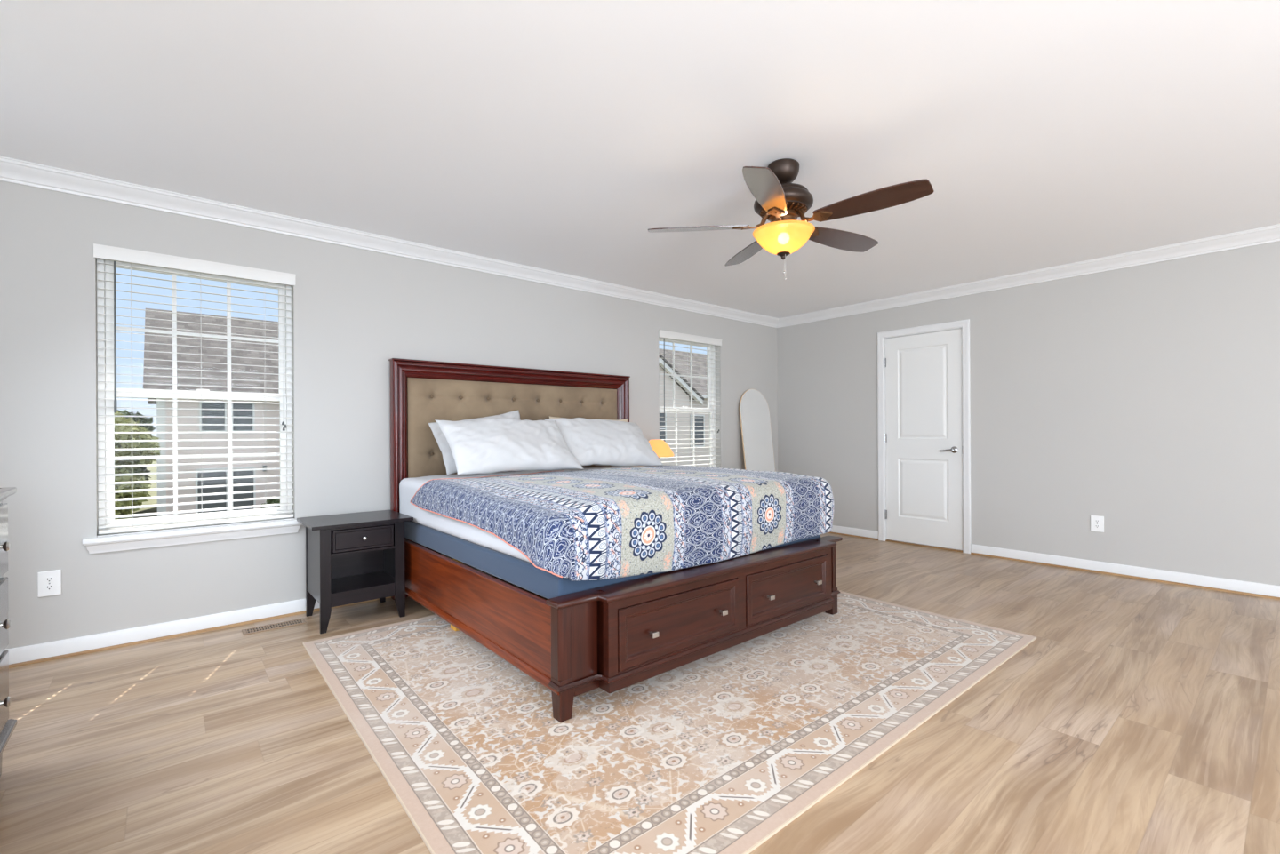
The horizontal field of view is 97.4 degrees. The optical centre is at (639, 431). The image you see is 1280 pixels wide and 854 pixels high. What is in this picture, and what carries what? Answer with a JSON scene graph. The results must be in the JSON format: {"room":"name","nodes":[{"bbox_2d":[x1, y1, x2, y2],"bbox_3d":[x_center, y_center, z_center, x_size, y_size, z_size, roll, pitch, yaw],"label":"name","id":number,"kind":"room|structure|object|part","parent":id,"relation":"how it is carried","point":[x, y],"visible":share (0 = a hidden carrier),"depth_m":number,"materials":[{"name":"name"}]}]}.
{"room":"bedroom","nodes":[
{"label":"bedroom","id":0,"kind":"room"},
{"bbox_2d":[0,180,777,649],"bbox_3d":[-0.905,-0.093,4.643,6.521,2.435,0.170,0,0,-40],"label":"wall","id":1,"kind":"structure","parent":0,"point":[355,310],"depth_m":3.41,"materials":[{"name":"paint"}]},
{"bbox_2d":[37,569,61,597],"bbox_3d":[-2.939,0.755,2.799,0.082,0.124,0.010,0,0,-40],"label":"wall outlet","id":2,"kind":"object","parent":1,"relation":"attached to","point":[49,583],"visible":1,"depth_m":2.80,"materials":[{"name":"plastic"}]},
{"bbox_2d":[44,584,54,590],"bbox_3d":[-2.937,0.774,2.796,0.033,0.025,0.003,0,0,-40],"label":"socket","id":3,"kind":"object","parent":2,"relation":"attached to","point":[46,587],"depth_m":2.79,"materials":[{"name":"plastic"}]},
{"bbox_2d":[44,576,54,582],"bbox_3d":[-2.937,0.735,2.796,0.033,0.025,0.003,0,0,-40],"label":"socket","id":4,"kind":"object","parent":2,"relation":"attached to","point":[46,579],"depth_m":2.79,"materials":[{"name":"plastic"}]},
{"bbox_2d":[82,258,301,553],"bbox_3d":[-2.521,-0.167,3.233,0.967,1.586,0.189,0,0,-40],"label":"window","id":5,"kind":"structure","parent":1,"relation":"in","point":[112,543],"depth_m":3.19,"materials":[{"name":"white plastic"}]},
{"bbox_2d":[93,243,295,534],"bbox_3d":[-2.491,-0.220,3.213,0.899,1.502,0.077,0,0,-40],"label":"window blind","id":6,"kind":"object","parent":5,"relation":"attached to","point":[101,252],"visible":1,"depth_m":3.15,"materials":[{"name":"plastic"}]},
{"bbox_3d":[-2.732,-0.195,3.023,0.001,1.434,0.054,0,0,-40],"label":"ladder cord","id":7,"kind":"part","parent":6,"relation":"part of","materials":[{"name":"white fabric"}]},
{"bbox_3d":[-2.495,0.522,3.221,0.873,0.018,0.050,0,0,-40],"label":"rail","id":8,"kind":"part","parent":6,"relation":"part of","materials":[{"name":"white plastic"}]},
{"bbox_3d":[-2.507,-0.196,3.214,0.001,1.434,0.054,0,0,-40],"label":"ladder cord","id":9,"kind":"part","parent":6,"relation":"part of","materials":[{"name":"white fabric"}]},
{"bbox_3d":[-2.274,-0.197,3.411,0.001,1.434,0.054,0,0,-40],"label":"ladder cord","id":10,"kind":"part","parent":6,"relation":"part of","materials":[{"name":"white fabric"}]},
{"bbox_3d":[-2.180,-0.462,3.438,0.002,0.872,0.002,0,0,-40],"label":"pull cord","id":11,"kind":"part","parent":6,"relation":"part of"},
{"bbox_3d":[-2.182,-0.479,3.436,0.002,0.838,0.002,0,0,-40],"label":"pull cord","id":12,"kind":"part","parent":6,"relation":"part of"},
{"bbox_3d":[-2.174,-0.471,3.443,0.002,0.855,0.002,0,0,-40],"label":"pull cord","id":13,"kind":"part","parent":6,"relation":"part of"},
{"bbox_3d":[-2.564,-0.560,3.296,0.825,0.742,0.024,0,0,-40],"label":"sash","id":14,"kind":"part","parent":5,"relation":"part of","materials":[{"name":"white plastic"}]},
{"bbox_3d":[-2.542,0.139,3.273,0.825,0.750,0.026,0,0,-40],"label":"sash","id":15,"kind":"part","parent":5,"relation":"part of","materials":[{"name":"white plastic"}]},
{"bbox_2d":[4,568,493,664],"bbox_3d":[-0.840,1.073,4.573,6.521,0.072,0.014,0,0,-40],"label":"baseboard","id":16,"kind":"structure","parent":1,"relation":"attached to","point":[67,646],"depth_m":3.04,"materials":[{"name":"white paint"}]},
{"bbox_2d":[8,576,497,668],"bbox_3d":[-0.837,1.117,4.571,6.521,0.016,0.020,0,0,-40],"label":"trim","id":17,"kind":"structure","parent":1,"relation":"attached to","point":[30,662],"depth_m":3.06,"materials":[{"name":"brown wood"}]},
{"bbox_2d":[0,155,778,327],"bbox_3d":[-0.830,-1.264,4.546,6.521,0.092,0.084,0,0,-40],"label":"trim","id":18,"kind":"structure","parent":1,"relation":"attached to","point":[12,171],"depth_m":3.50,"materials":[{"name":"white paint"}]},
{"bbox_2d":[658,337,715,467],"bbox_3d":[0.487,-0.184,5.780,0.972,1.586,0.189,0,0,-40],"label":"window","id":19,"kind":"structure","parent":1,"relation":"in","point":[712,380],"depth_m":6.01,"materials":[{"name":"white plastic"}]},
{"bbox_3d":[0.444,-0.576,5.843,0.830,0.742,0.024,0,0,-40],"label":"sash","id":20,"kind":"part","parent":19,"relation":"part of","materials":[{"name":"white plastic"}]},
{"bbox_3d":[0.466,0.122,5.821,0.830,0.750,0.026,0,0,-40],"label":"sash","id":21,"kind":"part","parent":19,"relation":"part of","materials":[{"name":"white plastic"}]},
{"bbox_2d":[658,329,722,465],"bbox_3d":[0.517,-0.236,5.760,0.904,1.502,0.077,0,0,-40],"label":"window blind","id":22,"kind":"object","parent":19,"relation":"attached to","point":[665,334],"visible":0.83,"depth_m":5.75,"materials":[{"name":"plastic"}]},
{"bbox_3d":[0.509,-0.212,5.768,0.001,1.434,0.054,0,0,-40],"label":"ladder cord","id":23,"kind":"part","parent":22,"relation":"part of","materials":[{"name":"white fabric"}]},
{"bbox_3d":[0.740,-0.213,5.964,0.001,1.434,0.054,0,0,-40],"label":"ladder cord","id":24,"kind":"part","parent":22,"relation":"part of","materials":[{"name":"white fabric"}]},
{"bbox_3d":[0.827,-0.462,5.984,0.002,0.905,0.002,0,0,-40],"label":"pull cord","id":25,"kind":"part","parent":22,"relation":"part of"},
{"bbox_3d":[0.838,-0.469,5.994,0.002,0.890,0.002,0,0,-40],"label":"pull cord","id":26,"kind":"part","parent":22,"relation":"part of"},
{"bbox_2d":[0,0,1279,318],"bbox_3d":[1.386,-1.383,1.929,6.861,0.120,7.283,0,0,-40],"label":"ceiling","id":27,"kind":"structure","parent":0,"point":[551,135],"depth_m":2.36,"materials":[{"name":"paint"}]},
{"bbox_2d":[648,158,934,279],"bbox_3d":[0.746,-1.032,2.776,1.285,0.571,1.281,0,0,-40],"label":"ceiling fan","id":28,"kind":"object","parent":27,"relation":"hanging from","point":[780,201],"visible":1,"depth_m":2.67,"materials":[{"name":"brown wood"}]},
{"bbox_3d":[0.291,-1.019,2.821,0.504,0.006,0.146,0,13,5],"label":"blade","id":29,"kind":"part","parent":28,"relation":"part of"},
{"bbox_3d":[0.617,-1.020,3.192,0.146,0.006,0.504,-14,3,-12],"label":"blade","id":30,"kind":"part","parent":28,"relation":"part of","materials":[{"name":"brown wood"}]},
{"bbox_3d":[0.543,-1.020,2.396,0.146,0.006,0.504,14,6,23],"label":"blade","id":31,"kind":"part","parent":28,"relation":"part of","materials":[{"name":"brown wood"}]},
{"bbox_3d":[0.709,-0.935,2.782,0.298,0.115,0.298,0,0,-40],"label":"lamp shade","id":32,"kind":"part","parent":28,"relation":"part of","materials":[{"name":"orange glass"}]},
{"bbox_3d":[1.070,-1.023,2.996,0.504,0.006,0.146,0,-13,-31],"label":"blade","id":33,"kind":"part","parent":28,"relation":"part of","materials":[{"name":"brown wood"}]},
{"bbox_3d":[1.024,-1.022,2.504,0.504,0.006,0.146,0,-13,41],"label":"blade","id":34,"kind":"part","parent":28,"relation":"part of","materials":[{"name":"brown wood"}]},
{"bbox_2d":[0,532,1279,853],"bbox_3d":[1.400,1.173,1.929,6.861,0.120,7.283,0,0,-40],"label":"floor","id":35,"kind":"structure","parent":0,"point":[1140,716],"depth_m":2.02,"materials":[{"name":"brown wood"}]},
{"bbox_2d":[0,487,16,776],"bbox_3d":[-1.784,0.657,1.105,0.560,0.944,1.636,0,0,-40],"label":"dresser","id":36,"kind":"object","parent":35,"relation":"on","point":[7,727],"visible":1,"depth_m":1.81,"materials":[{"name":"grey wood"}]},
{"bbox_3d":[-2.111,1.056,1.820,0.058,0.150,0.063,0,0,-40],"label":"leg","id":37,"kind":"part","parent":36,"relation":"part of","materials":[{"name":"grey wood"}]},
{"bbox_3d":[-1.850,0.348,1.565,0.014,0.227,0.778,0,0,-40],"label":"drawer","id":38,"kind":"part","parent":36,"relation":"part of","materials":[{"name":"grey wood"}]},
{"bbox_3d":[-1.847,0.837,1.565,0.014,0.227,0.778,0,0,-40],"label":"drawer","id":39,"kind":"part","parent":36,"relation":"part of","materials":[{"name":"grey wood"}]},
{"bbox_3d":[-1.849,0.593,1.565,0.014,0.225,0.778,0,0,-40],"label":"drawer","id":40,"kind":"part","parent":36,"relation":"part of","materials":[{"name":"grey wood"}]},
{"bbox_3d":[-1.988,0.603,1.760,0.025,0.032,0.032,0,0,-40],"label":"knob","id":41,"kind":"part","parent":36,"relation":"part of","materials":[{"name":"silver metal"}]},
{"bbox_3d":[-1.990,0.359,1.760,0.025,0.032,0.032,0,0,-40],"label":"knob","id":42,"kind":"part","parent":36,"relation":"part of","materials":[{"name":"silver metal"}]},
{"bbox_3d":[-1.987,0.847,1.760,0.025,0.032,0.032,0,0,-40],"label":"knob","id":43,"kind":"part","parent":36,"relation":"part of","materials":[{"name":"silver metal"}]},
{"bbox_3d":[-1.792,0.976,1.108,0.548,0.038,1.614,0,0,-40],"label":"moulding","id":44,"kind":"part","parent":36,"relation":"part of","materials":[{"name":"grey wood"}]},
{"bbox_2d":[241,617,306,635],"bbox_3d":[-2.119,1.129,3.261,0.304,0.006,0.106,0,0,-40],"label":"floor vent","id":45,"kind":"object","parent":35,"relation":"in","point":[284,624],"visible":1,"depth_m":3.25,"materials":[{"name":"metal"}]},
{"bbox_2d":[296,509,413,634],"bbox_3d":[-1.738,0.827,3.436,0.545,0.605,0.460,0,0,-40],"label":"nightstand","id":46,"kind":"object","parent":35,"relation":"on","point":[352,557],"visible":1,"depth_m":3.35,"materials":[{"name":"black wood"}]},
{"bbox_3d":[-2.024,0.839,3.462,0.056,0.584,0.022,0,0,-40],"label":"leg","id":47,"kind":"part","parent":46,"relation":"part of","materials":[{"name":"black wood"}]},
{"bbox_3d":[-1.911,0.758,3.300,0.012,0.424,0.371,0,0,-40],"label":"panel","id":48,"kind":"part","parent":46,"relation":"part of","materials":[{"name":"black wood"}]},
{"bbox_3d":[-1.769,0.837,3.162,0.056,0.584,0.022,0,0,-40],"label":"leg","id":49,"kind":"part","parent":46,"relation":"part of","materials":[{"name":"black wood"}]},
{"bbox_3d":[-1.859,0.763,3.578,0.424,0.434,0.010,0,0,-40],"label":"panel","id":50,"kind":"part","parent":46,"relation":"part of","materials":[{"name":"black wood"}]},
{"bbox_3d":[-1.618,0.551,3.292,0.344,0.014,0.016,0,0,-40],"label":"rail","id":51,"kind":"part","parent":46,"relation":"part of","materials":[{"name":"black wood"}]},
{"bbox_3d":[-1.741,0.704,3.438,0.424,0.010,0.358,0,0,-40],"label":"drawer","id":52,"kind":"part","parent":46,"relation":"part of","materials":[{"name":"black wood"}]},
{"bbox_3d":[-1.615,0.623,3.289,0.332,0.127,0.020,0,0,-40],"label":"drawer","id":53,"kind":"part","parent":46,"relation":"part of","materials":[{"name":"black wood"}]},
{"bbox_2d":[331,570,394,592],"bbox_3d":[-1.740,0.925,3.438,0.424,0.016,0.358,0,0,-40],"label":"shelf","id":54,"kind":"object","parent":46,"relation":"attached to","point":[360,581],"depth_m":3.44,"materials":[{"name":"black wood"}]},
{"bbox_3d":[-1.617,0.696,3.292,0.344,0.010,0.016,0,0,-40],"label":"rail","id":55,"kind":"part","parent":46,"relation":"part of","materials":[{"name":"black wood"}]},
{"bbox_3d":[-1.718,0.837,3.722,0.056,0.584,0.022,0,0,-40],"label":"leg","id":56,"kind":"part","parent":46,"relation":"part of","materials":[{"name":"black wood"}]},
{"bbox_3d":[-1.577,0.756,3.583,0.012,0.424,0.371,0,0,-40],"label":"panel","id":57,"kind":"part","parent":46,"relation":"part of","materials":[{"name":"black wood"}]},
{"bbox_3d":[-1.463,0.836,3.421,0.056,0.584,0.022,0,0,-40],"label":"leg","id":58,"kind":"part","parent":46,"relation":"part of","materials":[{"name":"black wood"}]},
{"bbox_2d":[302,591,1036,853],"bbox_3d":[0.166,1.114,2.999,3.030,0.009,2.480,0,0,-40],"label":"area rug","id":59,"kind":"object","parent":35,"relation":"on","point":[718,753],"visible":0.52,"depth_m":2.11,"materials":[{"name":"beige fabric"}]},
{"bbox_2d":[388,358,842,722],"bbox_3d":[-0.203,0.310,3.604,2.091,1.621,2.295,0,0,-40],"label":"bed","id":60,"kind":"object","parent":59,"relation":"on","point":[614,637],"visible":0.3,"depth_m":2.78,"materials":[{"name":"brown wood"}]},
{"bbox_3d":[-0.920,0.196,4.479,2.000,1.358,0.010,0,0,-40],"label":"headboard","id":61,"kind":"part","parent":60,"relation":"part of","materials":[{"name":"wood"}]},
{"bbox_3d":[-1.039,0.921,3.185,0.044,0.390,0.070,0,0,-40],"label":"support leg","id":62,"kind":"part","parent":60,"relation":"part of","materials":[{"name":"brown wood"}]},
{"bbox_3d":[-0.987,0.844,2.994,0.033,0.302,2.039,0,0,-40],"label":"rail","id":63,"kind":"part","parent":60,"relation":"part of","materials":[{"name":"brown wood"}]},
{"bbox_3d":[-0.982,0.995,2.947,0.022,0.036,2.085,0,0,-40],"label":"rail moulding","id":64,"kind":"part","parent":60,"relation":"part of","materials":[{"name":"brown wood"}]},
{"bbox_3d":[-0.893,-0.430,4.444,2.040,0.110,0.082,0,0,-40],"label":"headboard rail","id":65,"kind":"part","parent":60,"relation":"part of","materials":[{"name":"brown wood"}]},
{"bbox_3d":[-0.899,0.174,4.455,1.824,1.102,0.044,0,0,-40],"label":"upholstered panel","id":66,"kind":"part","parent":60,"relation":"part of","materials":[{"name":"beige fabric"}]},
{"bbox_3d":[-0.308,0.816,2.188,0.052,0.281,0.067,0,0,-40],"label":"corner post","id":67,"kind":"part","parent":60,"relation":"part of","materials":[{"name":"brown wood"}]},
{"bbox_3d":[-0.301,1.053,2.193,0.068,0.118,0.068,0,0,-40],"label":"leg","id":68,"kind":"part","parent":60,"relation":"part of","materials":[{"name":"brown wood"}]},
{"bbox_3d":[-0.235,0.834,2.241,0.127,0.318,0.042,0,0,-40],"label":"panel","id":69,"kind":"part","parent":60,"relation":"part of","materials":[{"name":"brown wood"}]},
{"bbox_3d":[0.440,0.845,2.793,1.939,0.345,0.100,0,0,-40],"label":"footboard","id":70,"kind":"part","parent":60,"relation":"part of","materials":[{"name":"brown wood"}]},
{"bbox_2d":[404,520,820,599],"bbox_3d":[-0.244,0.634,3.600,1.875,0.118,1.986,0,0,-40],"label":"box spring","id":71,"kind":"object","parent":60,"relation":"on","point":[522,573],"visible":0.06,"depth_m":2.63,"materials":[{"name":"blue fabric"}]},
{"bbox_2d":[399,465,639,562],"bbox_3d":[-0.257,0.428,3.620,1.920,0.289,1.954,0,0,-40],"label":"mattress","id":72,"kind":"object","parent":71,"relation":"on","point":[408,487],"visible":0.08,"depth_m":3.31,"materials":[{"name":"white fabric"}]},
{"bbox_2d":[428,410,520,475],"bbox_3d":[-1.100,0.062,3.999,0.217,0.453,0.765,0,0,45],"label":"pillow","id":73,"kind":"object","parent":72,"relation":"on","point":[449,461],"visible":0.18,"depth_m":3.78,"materials":[{"name":"white fabric"}]},
{"bbox_2d":[548,416,627,422],"bbox_3d":[-0.364,0.077,4.624,0.803,0.399,0.228,0,0,-38],"label":"pillow","id":74,"kind":"object","parent":72,"relation":"on","point":[624,420],"visible":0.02,"depth_m":4.81,"materials":[{"name":"white fabric"}]},
{"bbox_2d":[410,465,833,580],"bbox_3d":[-0.074,0.449,3.413,2.070,0.387,1.613,0,0,-40],"label":"comforter","id":75,"kind":"object","parent":72,"relation":"on","point":[603,524],"visible":1,"depth_m":2.69,"materials":[{"name":"fabric"}]},
{"bbox_2d":[434,418,583,474],"bbox_3d":[-0.820,0.083,3.609,0.860,0.342,0.388,0,0,-39],"label":"pillow","id":76,"kind":"object","parent":75,"relation":"on","point":[489,445],"visible":1,"depth_m":3.48,"materials":[{"name":"white fabric"}]},
{"bbox_2d":[544,417,663,467],"bbox_3d":[-0.257,0.077,4.157,0.829,0.365,0.378,0,0,-36],"label":"pillow","id":77,"kind":"object","parent":75,"relation":"on","point":[596,442],"visible":0.9,"depth_m":4.05,"materials":[{"name":"white fabric"}]},
{"bbox_3d":[0.056,0.847,2.353,0.034,0.021,0.036,0,0,-40],"label":"knob","id":78,"kind":"part","parent":60,"relation":"part of","materials":[{"name":"silver metal"}]},
{"bbox_3d":[0.191,0.835,2.490,0.733,0.248,0.024,0,0,-40],"label":"drawer","id":79,"kind":"part","parent":60,"relation":"part of","materials":[{"name":"brown wood"}]},
{"bbox_3d":[0.438,0.658,2.794,1.919,0.026,0.097,0,0,-40],"label":"footboard","id":80,"kind":"part","parent":60,"relation":"part of","materials":[{"name":"brown wood"}]},
{"bbox_3d":[0.451,0.979,2.781,1.999,0.021,0.142,0,0,-40],"label":"moulding","id":81,"kind":"part","parent":60,"relation":"part of","materials":[{"name":"brown wood"}]},
{"bbox_3d":[0.482,0.828,2.753,1.617,0.314,0.035,0,0,-40],"label":"footboard frame","id":82,"kind":"part","parent":60,"relation":"part of","materials":[{"name":"brown wood"}]},
{"bbox_3d":[0.388,0.845,2.635,0.034,0.021,0.036,0,0,-40],"label":"knob","id":83,"kind":"part","parent":60,"relation":"part of","materials":[{"name":"silver metal"}]},
{"bbox_3d":[0.664,0.843,2.868,0.034,0.021,0.036,0,0,-40],"label":"knob","id":84,"kind":"part","parent":60,"relation":"part of","materials":[{"name":"silver metal"}]},
{"bbox_3d":[0.798,0.832,3.003,0.724,0.248,0.024,0,0,-40],"label":"drawer","id":85,"kind":"part","parent":60,"relation":"part of","materials":[{"name":"brown wood"}]},
{"bbox_3d":[0.994,0.842,3.148,0.034,0.021,0.036,0,0,-40],"label":"knob","id":86,"kind":"part","parent":60,"relation":"part of","materials":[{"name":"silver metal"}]},
{"bbox_3d":[1.155,1.045,3.426,0.068,0.118,0.068,0,0,-40],"label":"leg","id":87,"kind":"part","parent":60,"relation":"part of","materials":[{"name":"brown wood"}]},
{"bbox_3d":[1.100,0.827,3.372,0.115,0.318,0.042,0,0,-40],"label":"panel","id":88,"kind":"part","parent":60,"relation":"part of","materials":[{"name":"brown wood"}]},
{"bbox_3d":[1.160,0.808,3.431,0.052,0.281,0.067,0,0,-40],"label":"corner post","id":89,"kind":"part","parent":60,"relation":"part of","materials":[{"name":"brown wood"}]},
{"bbox_2d":[739,389,775,471],"bbox_3d":[1.338,0.314,6.290,0.520,1.596,0.198,0,0,-40],"label":"mirror","id":90,"kind":"object","parent":35,"relation":"on","point":[754,409],"visible":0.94,"depth_m":6.30,"materials":[{"name":"mirror"}]},
{"bbox_3d":[0.259,0.816,5.127,0.545,0.605,0.460,0,0,-40],"label":"nightstand","id":91,"kind":"object","parent":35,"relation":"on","visible":0},
{"bbox_2d":[648,440,673,466],"bbox_3d":[0.149,0.293,5.052,0.316,0.443,0.316,0,0,-40],"label":"table lamp","id":92,"kind":"object","parent":91,"relation":"on","point":[662,450],"visible":0.5,"depth_m":4.95,"materials":[{"name":"ceramic"}]},
{"bbox_3d":[0.148,0.148,5.052,0.316,0.153,0.316,0,0,-40],"label":"lamp shade","id":93,"kind":"part","parent":92,"relation":"part of","materials":[{"name":"yellow fabric"}]},
{"bbox_2d":[776,240,1279,585],"bbox_3d":[3.946,-0.119,4.091,0.170,2.435,6.943,0,0,-40],"label":"wall","id":94,"kind":"structure","parent":0,"point":[1145,399],"depth_m":4.35,"materials":[{"name":"paint"}]},
{"bbox_2d":[827,531,878,540],"bbox_3d":[2.034,1.101,6.210,0.020,0.016,1.229,0,0,-40],"label":"trim","id":95,"kind":"structure","parent":94,"relation":"attached to","point":[829,532],"depth_m":5.94,"materials":[{"name":"brown wood"}]},
{"bbox_2d":[832,525,878,538],"bbox_3d":[2.036,1.057,6.212,0.014,0.072,1.229,0,0,-40],"label":"baseboard","id":96,"kind":"structure","parent":94,"relation":"attached to","point":[868,533],"depth_m":5.92,"materials":[{"name":"white paint"}]},
{"bbox_2d":[877,319,971,553],"bbox_3d":[2.759,0.045,5.455,0.219,2.120,0.860,0,0,-40],"label":"door","id":97,"kind":"structure","parent":94,"relation":"in","point":[924,377],"depth_m":5.40,"materials":[{"name":"paint"}]},
{"bbox_3d":[2.728,0.553,5.427,0.008,0.580,0.468,0,0,-40],"label":"panel","id":98,"kind":"part","parent":97,"relation":"part of","materials":[{"name":"paint"}]},
{"bbox_3d":[2.723,-0.375,5.427,0.008,0.890,0.468,0,0,-40],"label":"panel","id":99,"kind":"part","parent":97,"relation":"part of","materials":[{"name":"paint"}]},
{"bbox_3d":[2.858,0.167,5.217,0.062,0.060,0.146,0,0,-40],"label":"handle","id":100,"kind":"part","parent":97,"relation":"part of","materials":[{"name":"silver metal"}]},
{"bbox_2d":[777,224,1279,327],"bbox_3d":[3.843,-1.290,4.009,0.084,0.092,6.943,0,0,-40],"label":"trim","id":101,"kind":"structure","parent":94,"relation":"attached to","point":[1270,234],"depth_m":4.52,"materials":[{"name":"white paint"}]},
{"bbox_2d":[1090,515,1103,532],"bbox_3d":[3.574,0.720,4.396,0.010,0.124,0.082,0,0,-40],"label":"wall outlet","id":102,"kind":"object","parent":94,"relation":"attached to","point":[1097,523],"visible":1,"depth_m":4.39,"materials":[{"name":"plastic"}]},
{"bbox_2d":[970,544,1279,597],"bbox_3d":[4.560,1.043,3.232,0.014,0.072,4.846,0,0,-40],"label":"baseboard","id":103,"kind":"structure","parent":94,"relation":"attached to","point":[1266,589],"depth_m":4.21,"materials":[{"name":"white paint"}]},
{"bbox_2d":[970,552,1279,599],"bbox_3d":[4.558,1.087,3.230,0.020,0.016,4.846,0,0,-40],"label":"trim","id":104,"kind":"structure","parent":94,"relation":"attached to","point":[977,554],"depth_m":4.20,"materials":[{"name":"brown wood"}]},
{"label":"outside","id":105,"kind":"structure","parent":0,"visible":0},
{"bbox_2d":[131,459,157,518],"bbox_3d":[-28.767,4.050,57.202,150.000,0.250,115.487,0,0,-40],"label":"ground","id":106,"kind":"structure","parent":105,"point":[153,493],"depth_m":31.92,"materials":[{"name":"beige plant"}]},
{"bbox_2d":[116,409,156,512],"bbox_3d":[-26.070,1.361,25.194,6.729,6.545,7.039,0,0,-40],"label":"tree","id":107,"kind":"object","parent":106,"relation":"on","point":[144,420],"visible":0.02,"depth_m":26.95,"materials":[{"name":"green plant"}]},
{"bbox_2d":[114,411,159,519],"bbox_3d":[-18.117,1.251,18.698,3.476,5.246,4.066,0,0,-40],"label":"tree","id":108,"kind":"object","parent":106,"relation":"on","point":[117,420],"visible":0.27,"depth_m":18.49,"materials":[{"name":"green plant"}]},
{"bbox_2d":[143,308,279,516],"bbox_3d":[-17.390,-0.937,30.415,14.020,9.599,10.010,0,0,-40],"label":"house","id":109,"kind":"structure","parent":106,"relation":"on","point":[149,339],"depth_m":24.49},
{"bbox_3d":[-18.172,2.593,23.887,0.980,1.950,0.022,0,0,-40],"label":"pane","id":110,"kind":"part","parent":109,"relation":"part of","materials":[{"name":"clear glass"}]},
{"bbox_3d":[-18.155,-0.632,23.916,0.810,1.180,0.022,0,0,-40],"label":"pane","id":111,"kind":"part","parent":109,"relation":"part of","materials":[{"name":"clear glass"}]},
{"bbox_3d":[-17.361,-0.636,24.588,0.710,1.180,0.022,0,0,-40],"label":"pane","id":112,"kind":"part","parent":109,"relation":"part of","materials":[{"name":"clear glass"}]},
{"bbox_3d":[-17.340,2.589,24.591,0.740,1.950,0.022,0,0,-40],"label":"pane","id":113,"kind":"part","parent":109,"relation":"part of","materials":[{"name":"clear glass"}]},
{"bbox_2d":[261,498,279,508],"bbox_3d":[-15.448,3.278,23.795,1.299,1.173,1.218,0,0,-40],"label":"shrub","id":114,"kind":"object","parent":106,"relation":"on","point":[273,500],"visible":0.24,"depth_m":23.53,"materials":[{"name":"green plant"}]},
{"bbox_2d":[658,349,709,467],"bbox_3d":[0.314,-0.432,30.998,12.250,8.399,9.900,0,0,-40],"label":"house","id":115,"kind":"structure","parent":106,"relation":"on","point":[682,398],"depth_m":26.61,"materials":[{"name":"grey"}]},
{"bbox_3d":[0.682,-0.134,25.189,1.200,1.500,0.022,0,0,-40],"label":"pane","id":116,"kind":"part","parent":115,"relation":"part of","materials":[{"name":"clear glass"}]},
{"bbox_3d":[2.921,-0.046,28.658,0.900,1.500,0.022,0,0,-40],"label":"pane","id":117,"kind":"part","parent":115,"relation":"part of","materials":[{"name":"clear glass"}]}
]}

